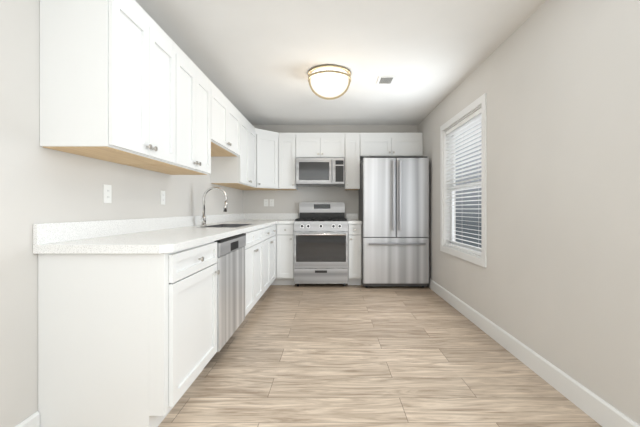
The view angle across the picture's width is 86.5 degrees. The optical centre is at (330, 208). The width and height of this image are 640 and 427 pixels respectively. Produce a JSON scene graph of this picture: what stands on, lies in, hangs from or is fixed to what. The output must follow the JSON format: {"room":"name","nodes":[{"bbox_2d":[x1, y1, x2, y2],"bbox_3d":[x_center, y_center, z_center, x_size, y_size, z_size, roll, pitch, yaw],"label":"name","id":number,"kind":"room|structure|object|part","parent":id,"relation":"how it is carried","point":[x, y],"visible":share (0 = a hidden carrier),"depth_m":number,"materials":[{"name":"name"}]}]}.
{"room":"kitchen","nodes":[
{"label":"kitchen","id":0,"kind":"room"},
{"bbox_2d":[0,0,242,426],"bbox_3d":[-1.485,-0.120,1.925,0.150,2.440,7.350,0,0,0],"label":"wall","id":1,"kind":"structure","parent":0,"point":[39,184],"depth_m":1.59,"materials":[{"name":"beige paint"}]},
{"bbox_2d":[15,411,39,426],"bbox_3d":[-1.403,1.035,0.015,0.014,0.130,3.230,0,0,0],"label":"baseboard","id":2,"kind":"structure","parent":1,"relation":"attached to","point":[32,420],"depth_m":1.59,"materials":[{"name":"white wood"}]},
{"bbox_2d":[103,184,111,202],"bbox_3d":[-1.406,-0.095,2.140,0.008,0.115,0.070,0,0,0],"label":"electrical outlet","id":3,"kind":"object","parent":1,"relation":"attached to","point":[107,193],"visible":1,"depth_m":2.13,"materials":[{"name":"white plastic"}]},
{"bbox_2d":[40,0,175,164],"bbox_3d":[-1.220,-0.725,1.983,0.376,0.850,0.678,0,0,0],"label":"upper cabinet","id":4,"kind":"object","parent":1,"relation":"attached to","point":[107,80],"visible":1,"depth_m":1.65,"materials":[{"name":"white painted wood"},{"name":"raw plywood underside"},{"name":"brushed nickel"}]},
{"bbox_2d":[160,191,164,204],"bbox_3d":[-1.406,-0.095,2.845,0.008,0.115,0.070,0,0,0],"label":"electrical outlet","id":5,"kind":"object","parent":1,"relation":"attached to","point":[162,197],"visible":1,"depth_m":2.83,"materials":[{"name":"white plastic"}]},
{"bbox_2d":[127,41,210,174],"bbox_3d":[-1.220,-0.725,2.663,0.376,0.850,0.677,0,0,0],"label":"upper cabinet","id":6,"kind":"object","parent":1,"relation":"attached to","point":[193,122],"visible":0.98,"depth_m":2.60,"materials":[{"name":"white painted wood"},{"name":"raw plywood underside"},{"name":"brushed nickel"}]},
{"bbox_2d":[209,80,239,156],"bbox_3d":[-1.220,-0.880,3.486,0.376,0.540,0.965,0,0,0],"label":"upper cabinet","id":7,"kind":"object","parent":1,"relation":"attached to","point":[225,129],"visible":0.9,"depth_m":3.43,"materials":[{"name":"white painted wood"},{"name":"raw plywood underside"},{"name":"brushed nickel"}]},
{"bbox_2d":[210,111,255,187],"bbox_3d":[-1.220,-0.725,4.399,0.376,0.850,0.858,0,0,0],"label":"upper cabinet","id":8,"kind":"object","parent":1,"relation":"attached to","point":[236,172],"visible":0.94,"depth_m":4.12,"materials":[{"name":"white painted wood"},{"name":"raw plywood underside"},{"name":"brushed nickel"}]},
{"bbox_2d":[243,125,416,219],"bbox_3d":[-0.013,-0.120,5.525,2.795,2.440,0.150,0,0,0],"label":"wall","id":9,"kind":"structure","parent":0,"point":[287,201],"depth_m":5.45,"materials":[{"name":"beige paint"}]},
{"bbox_2d":[235,128,279,189],"bbox_3d":[-1.099,-0.725,5.136,0.618,0.850,0.624,0,0,0],"label":"upper cabinet","id":10,"kind":"object","parent":9,"relation":"attached to","point":[267,160],"visible":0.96,"depth_m":4.97,"materials":[{"name":"white painted wood"},{"name":"raw plywood underside"},{"name":"brushed nickel"}]},
{"bbox_2d":[269,199,273,205],"bbox_3d":[-0.950,-0.100,5.446,0.070,0.115,0.008,0,0,0],"label":"light switch","id":11,"kind":"object","parent":9,"relation":"attached to","point":[271,202],"visible":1,"depth_m":5.44,"materials":[{"name":"white plastic"}]},
{"bbox_2d":[279,133,297,189],"bbox_3d":[-0.658,-0.725,5.260,0.259,0.850,0.376,0,0,0],"label":"upper cabinet","id":12,"kind":"object","parent":9,"relation":"attached to","point":[287,161],"visible":0.98,"depth_m":5.11,"materials":[{"name":"white wood"}]},
{"bbox_2d":[296,158,344,186],"bbox_3d":[-0.159,-0.554,5.218,0.722,0.404,0.457,0,0,0],"label":"microwave","id":13,"kind":"object","parent":9,"relation":"attached to","point":[320,172],"visible":1,"depth_m":5.03,"materials":[{"name":"metal"}]},
{"bbox_2d":[296,133,344,157],"bbox_3d":[-0.160,-0.960,5.260,0.735,0.381,0.376,0,0,0],"label":"upper cabinet","id":14,"kind":"object","parent":9,"relation":"attached to","point":[320,145],"visible":1,"depth_m":5.11,"materials":[{"name":"white wood"}]},
{"bbox_2d":[344,133,359,189],"bbox_3d":[0.323,-0.725,5.260,0.225,0.850,0.376,0,0,0],"label":"upper cabinet","id":15,"kind":"object","parent":9,"relation":"attached to","point":[352,161],"visible":0.98,"depth_m":5.10,"materials":[{"name":"white wood"}]},
{"bbox_2d":[360,133,422,158],"bbox_3d":[0.908,-0.972,5.260,0.942,0.356,0.376,0,0,0],"label":"upper cabinet","id":16,"kind":"object","parent":9,"relation":"attached to","point":[391,145],"visible":0.96,"depth_m":5.11,"materials":[{"name":"white wood"}]},
{"bbox_2d":[135,0,546,124],"bbox_3d":[-0.013,-1.390,1.925,3.095,0.100,7.350,0,0,0],"label":"ceiling","id":17,"kind":"structure","parent":0,"point":[254,61],"depth_m":2.82,"materials":[{"name":"paint"}]},
{"bbox_2d":[308,64,350,99],"bbox_3d":[-0.015,-1.270,3.361,0.426,0.356,0.427,0,0,0],"label":"lamp","id":18,"kind":"object","parent":17,"relation":"attached to","point":[329,81],"visible":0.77,"depth_m":3.21,"materials":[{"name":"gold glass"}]},
{"bbox_2d":[376,76,395,84],"bbox_3d":[0.570,-1.335,3.530,0.170,0.008,0.220,0,0,0],"label":"ceiling vent","id":19,"kind":"object","parent":17,"relation":"in","point":[385,80],"visible":1,"depth_m":3.54,"materials":[{"name":"white metal"}]},
{"bbox_2d":[158,283,601,426],"bbox_3d":[-0.013,1.150,1.925,3.095,0.100,7.350,0,0,0],"label":"floor","id":20,"kind":"structure","parent":0,"point":[323,355],"depth_m":2.29,"materials":[{"name":"brown wood"}]},
{"bbox_2d":[38,241,219,426],"bbox_3d":[-1.080,0.656,1.984,0.656,0.888,0.699,0,0,0],"label":"base cabinet","id":21,"kind":"object","parent":20,"relation":"on","point":[191,273],"depth_m":1.63,"materials":[{"name":"white wood"}]},
{"bbox_3d":[-1.104,0.656,1.637,0.608,0.888,0.006,0,0,0],"label":"base cabinet end panel","id":22,"kind":"part","parent":21,"relation":"part of","materials":[{"name":"white wood"}]},
{"bbox_2d":[204,233,245,367],"bbox_3d":[-1.067,0.658,2.697,0.607,0.884,0.721,0,0,0],"label":"dishwasher","id":23,"kind":"object","parent":20,"relation":"on","point":[231,286],"visible":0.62,"depth_m":2.60,"materials":[{"name":"grey"}]},
{"bbox_2d":[245,228,262,315],"bbox_3d":[-1.080,0.656,3.481,0.656,0.888,0.838,0,0,0],"label":"base cabinet","id":24,"kind":"object","parent":20,"relation":"on","point":[254,268],"visible":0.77,"depth_m":3.42,"materials":[{"name":"white wood"}]},
{"bbox_2d":[256,225,275,302],"bbox_3d":[-1.080,0.656,4.370,0.656,0.888,0.936,0,0,0],"label":"base cabinet","id":25,"kind":"object","parent":20,"relation":"on","point":[269,254],"visible":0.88,"depth_m":4.31,"materials":[{"name":"white wood"}]},
{"bbox_2d":[33,213,280,253],"bbox_3d":[-1.077,0.235,3.527,0.660,0.329,3.841,0,0,0],"label":"countertop","id":26,"kind":"structure","parent":25,"relation":"on","point":[160,235],"depth_m":2.03,"materials":[{"name":"white stone"}]},
{"bbox_2d":[200,187,227,225],"bbox_3d":[-1.188,-0.029,3.437,0.273,0.396,0.106,0,0,0],"label":"faucet","id":27,"kind":"object","parent":26,"relation":"on","point":[203,219],"visible":1,"depth_m":3.45,"materials":[{"name":"silver metal"}]},
{"bbox_2d":[271,224,294,284],"bbox_3d":[-0.966,0.656,5.120,0.884,0.888,0.656,0,0,0],"label":"base cabinet","id":28,"kind":"object","parent":20,"relation":"on","point":[284,254],"visible":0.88,"depth_m":4.83,"materials":[{"name":"white wood"}]},
{"bbox_2d":[281,213,297,223],"bbox_3d":[-0.636,0.141,5.117,0.223,0.140,0.661,0,0,0],"label":"countertop","id":29,"kind":"structure","parent":28,"relation":"on","point":[286,218],"depth_m":5.43,"materials":[{"name":"white stone"}]},
{"bbox_2d":[294,202,347,286],"bbox_3d":[-0.140,0.497,5.054,0.760,1.205,0.731,0,0,0],"label":"range","id":30,"kind":"object","parent":20,"relation":"on","point":[320,242],"visible":1,"depth_m":4.76,"materials":[{"name":"silver metal"}]},
{"bbox_2d":[348,224,361,284],"bbox_3d":[0.340,0.656,5.120,0.191,0.888,0.656,0,0,0],"label":"base cabinet","id":31,"kind":"object","parent":20,"relation":"on","point":[354,254],"visible":0.96,"depth_m":4.82,"materials":[{"name":"white wood"}]},
{"bbox_2d":[346,213,361,223],"bbox_3d":[0.340,0.141,5.127,0.191,0.140,0.641,0,0,0],"label":"countertop","id":32,"kind":"structure","parent":31,"relation":"on","point":[352,218],"depth_m":5.43,"materials":[{"name":"white stone"}]},
{"bbox_2d":[359,157,428,287],"bbox_3d":[0.895,0.189,5.005,0.910,1.822,0.831,0,0,0],"label":"fridge","id":33,"kind":"object","parent":20,"relation":"on","point":[394,205],"visible":1,"depth_m":4.65,"materials":[{"name":"silver metal"}]},
{"bbox_2d":[417,0,639,424],"bbox_3d":[1.460,-0.120,1.925,0.150,2.440,7.350,0,0,0],"label":"wall","id":34,"kind":"structure","parent":0,"point":[556,282],"depth_m":2.02,"materials":[{"name":"beige paint"}]},
{"bbox_2d":[440,93,486,267],"bbox_3d":[1.442,-0.255,3.643,0.146,1.554,1.239,0,0,0],"label":"window","id":35,"kind":"structure","parent":34,"relation":"in","point":[466,112],"depth_m":3.68,"materials":[{"name":"white"}]},
{"bbox_2d":[445,108,480,254],"bbox_3d":[1.430,-0.255,3.643,0.056,1.382,1.063,0,0,0],"label":"window blind","id":36,"kind":"object","parent":35,"relation":"attached to","point":[475,116],"visible":0.69,"depth_m":3.61,"materials":[{"name":"white plastic"}]},
{"bbox_2d":[429,279,639,426],"bbox_3d":[1.378,1.035,1.575,0.014,0.130,6.350,0,0,0],"label":"baseboard","id":37,"kind":"structure","parent":34,"relation":"attached to","point":[597,409],"depth_m":2.15,"materials":[{"name":"white wood"}]},
{"label":"outside","id":38,"kind":"structure","parent":0,"visible":0},
{"bbox_2d":[456,123,480,247],"bbox_3d":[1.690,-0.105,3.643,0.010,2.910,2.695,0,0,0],"label":"window","id":39,"kind":"structure","parent":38,"point":[469,215],"depth_m":4.14,"materials":[{"name":"glass"}]}
]}

